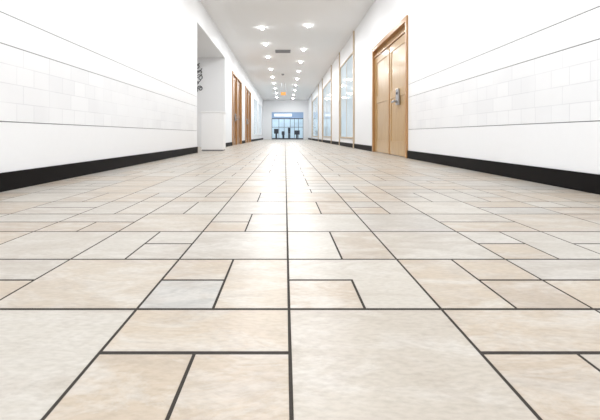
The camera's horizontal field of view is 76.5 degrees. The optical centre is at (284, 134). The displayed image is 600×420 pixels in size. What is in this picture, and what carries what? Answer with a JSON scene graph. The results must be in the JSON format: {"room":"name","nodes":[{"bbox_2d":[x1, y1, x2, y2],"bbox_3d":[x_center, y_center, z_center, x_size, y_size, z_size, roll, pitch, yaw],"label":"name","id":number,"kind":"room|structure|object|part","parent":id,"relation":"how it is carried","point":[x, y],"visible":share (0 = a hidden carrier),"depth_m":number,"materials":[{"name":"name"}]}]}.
{"room":"building corridor","nodes":[
{"label":"building corridor","id":0,"kind":"room"},
{"bbox_2d":[0,0,262,172],"bbox_3d":[-1.835,-1.206,13.500,0.200,3.107,33.000,0,0,0],"label":"wall","id":1,"kind":"structure","parent":0,"point":[81,80],"depth_m":3.61,"materials":[{"name":"white tile"}]},
{"bbox_2d":[0,138,262,191],"bbox_3d":[-1.728,0.289,13.500,0.014,0.116,33.000,0,0,0],"label":"baseboard","id":2,"kind":"structure","parent":1,"relation":"attached to","point":[12,180],"depth_m":3.14,"materials":[{"name":"black plastic"}]},
{"bbox_2d":[232,71,241,145],"bbox_3d":[-1.808,-0.878,13.775,0.234,2.450,2.650,0,0,0],"label":"door","id":3,"kind":"structure","parent":1,"relation":"in","point":[236,82],"depth_m":13.73,"materials":[{"name":"brown wood"}]},
{"bbox_2d":[245,85,250,142],"bbox_3d":[-1.808,-0.903,17.850,0.234,2.500,2.700,0,0,0],"label":"door","id":4,"kind":"structure","parent":1,"relation":"in","point":[247,91],"depth_m":17.83,"materials":[{"name":"brown wood"}]},
{"bbox_2d":[254,98,256,134],"bbox_3d":[-1.770,-1.053,22.400,0.130,2.100,2.400,0,0,0],"label":"window","id":5,"kind":"structure","parent":1,"relation":"in","point":[255,100],"depth_m":22.54,"materials":[{"name":"glass"}]},
{"bbox_2d":[258,103,261,134],"bbox_3d":[-1.770,-1.053,26.400,0.130,2.100,3.200,0,0,0],"label":"window","id":6,"kind":"structure","parent":1,"relation":"in","point":[259,105],"depth_m":26.08,"materials":[{"name":"glass"}]},
{"bbox_3d":[-1.758,-1.053,26.400,0.015,2.020,3.120,0,0,0],"label":"pane","id":7,"kind":"part","parent":6,"relation":"part of","materials":[{"name":"clear glass"}]},
{"bbox_2d":[197,34,217,146],"bbox_3d":[-3.185,-1.093,9.250,2.500,2.880,3.900,0,0,0],"label":"wall","id":8,"kind":"structure","parent":0,"point":[207,98],"depth_m":11.00,"materials":[{"name":"white paint"}]},
{"bbox_2d":[197,63,202,91],"bbox_3d":[-2.596,-1.678,10.987,0.429,0.926,0.022,0,0,0],"label":"wall ornament","id":9,"kind":"object","parent":8,"relation":"attached to","point":[199,63],"visible":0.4,"depth_m":10.98,"materials":[{"name":"black metal"}]},
{"bbox_2d":[263,100,307,138],"bbox_3d":[0.052,-1.206,30.100,3.975,3.107,0.200,0,0,0],"label":"wall","id":10,"kind":"structure","parent":0,"point":[269,106],"depth_m":30.00,"materials":[{"name":"white paint"}]},
{"bbox_2d":[272,112,302,138],"bbox_3d":[0.200,-0.728,30.067,2.500,2.150,0.105,0,0,0],"label":"door","id":11,"kind":"structure","parent":10,"relation":"in","point":[275,115],"depth_m":30.03,"materials":[{"name":"metal"}]},
{"bbox_3d":[0.200,-1.563,30.075,2.500,0.480,0.090,0,0,0],"label":"header panel","id":12,"kind":"part","parent":11,"relation":"part of","materials":[{"name":"blue glass"}]},
{"bbox_2d":[200,0,374,99],"bbox_3d":[-1.048,-2.810,16.500,6.575,0.100,39.000,0,0,0],"label":"ceiling","id":13,"kind":"structure","parent":0,"point":[332,22],"depth_m":10.65,"materials":[{"name":"paint"}]},
{"bbox_2d":[275,50,290,52],"bbox_3d":[-0.070,-2.750,12.500,0.500,0.020,0.400,0,0,0],"label":"ceiling vent","id":14,"kind":"object","parent":13,"relation":"in","point":[276,51],"visible":1,"depth_m":12.49,"materials":[{"name":"grey metal"}]},
{"bbox_2d":[272,119,302,137],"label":"window","id":15,"kind":"structure","parent":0,"point":[281,125],"depth_m":34.60,"materials":[{"name":"clear glass"}]},
{"bbox_2d":[0,139,599,419],"bbox_3d":[-0.949,0.377,16.405,6.772,0.060,39.189,0,0,0],"label":"floor","id":16,"kind":"structure","parent":0,"point":[265,279],"depth_m":0.83,"materials":[{"name":"tile"}]},
{"bbox_2d":[201,111,225,150],"bbox_3d":[-1.570,-0.081,8.360,0.500,0.855,0.340,0,0,0],"label":"base cabinet","id":17,"kind":"object","parent":16,"relation":"on","point":[213,123],"visible":0.99,"depth_m":8.20,"materials":[{"name":"white wood"}]},
{"bbox_2d":[308,0,599,173],"bbox_3d":[1.940,-1.206,13.500,0.200,3.107,33.000,0,0,0],"label":"wall","id":18,"kind":"structure","parent":0,"point":[506,81],"depth_m":3.34,"materials":[{"name":"white tile"}]},
{"bbox_2d":[312,95,317,136],"bbox_3d":[1.875,-1.078,23.300,0.130,2.350,4.800,0,0,0],"label":"window","id":19,"kind":"structure","parent":18,"relation":"in","point":[315,101],"depth_m":23.11,"materials":[{"name":"clear glass"}]},
{"bbox_2d":[318,84,318,138],"bbox_3d":[1.825,-1.206,20.800,0.030,3.107,0.100,0,0,0],"label":"trim","id":20,"kind":"structure","parent":18,"relation":"attached to","point":[318,84],"depth_m":20.75,"materials":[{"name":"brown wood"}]},
{"bbox_2d":[322,78,322,139],"bbox_3d":[1.825,-1.206,18.600,0.030,3.107,0.100,0,0,0],"label":"trim","id":21,"kind":"structure","parent":18,"relation":"attached to","point":[322,78],"depth_m":18.55,"materials":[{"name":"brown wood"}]},
{"bbox_2d":[322,79,330,136],"bbox_3d":[1.875,-1.078,16.800,0.130,2.350,3.400,0,0,0],"label":"window","id":22,"kind":"structure","parent":18,"relation":"in","point":[327,88],"depth_m":16.59,"materials":[{"name":"clear glass"}]},
{"bbox_2d":[331,65,331,140],"bbox_3d":[1.825,-1.206,15.000,0.030,3.107,0.100,0,0,0],"label":"trim","id":23,"kind":"structure","parent":18,"relation":"attached to","point":[331,65],"depth_m":14.95,"materials":[{"name":"brown wood"}]},
{"bbox_2d":[339,52,339,144],"bbox_3d":[1.825,-1.206,12.750,0.030,3.107,0.100,0,0,0],"label":"trim","id":24,"kind":"structure","parent":18,"relation":"attached to","point":[339,52],"depth_m":12.70,"materials":[{"name":"brown wood"}]},
{"bbox_2d":[340,52,352,138],"bbox_3d":[1.875,-1.078,11.425,0.130,2.350,2.450,0,0,0],"label":"window","id":25,"kind":"structure","parent":18,"relation":"in","point":[346,69],"depth_m":11.42,"materials":[{"name":"clear glass"}]},
{"bbox_2d":[353,31,354,147],"bbox_3d":[1.825,-1.206,10.100,0.030,3.107,0.100,0,0,0],"label":"trim","id":26,"kind":"structure","parent":18,"relation":"attached to","point":[353,31],"depth_m":10.05,"materials":[{"name":"brown wood"}]},
{"bbox_2d":[372,15,407,157],"bbox_3d":[1.905,-0.723,6.810,0.250,2.140,2.260,0,0,0],"label":"door","id":27,"kind":"structure","parent":18,"relation":"in","point":[390,55],"depth_m":6.70,"materials":[{"name":"brown wood"}]},
{"bbox_3d":[1.900,-1.665,6.810,0.020,0.105,2.110,0,0,0],"label":"transom panel","id":28,"kind":"part","parent":27,"relation":"part of","materials":[{"name":"brown wood"}]},
{"bbox_3d":[1.845,-0.623,6.220,0.030,0.260,0.140,0,0,0],"label":"lock plate","id":29,"kind":"part","parent":27,"relation":"part of","materials":[{"name":"metal"}]},
{"bbox_2d":[308,138,599,194],"bbox_3d":[1.833,0.289,13.500,0.014,0.116,33.000,0,0,0],"label":"baseboard","id":30,"kind":"structure","parent":18,"relation":"attached to","point":[579,181],"depth_m":3.00,"materials":[{"name":"black plastic"}]}
]}

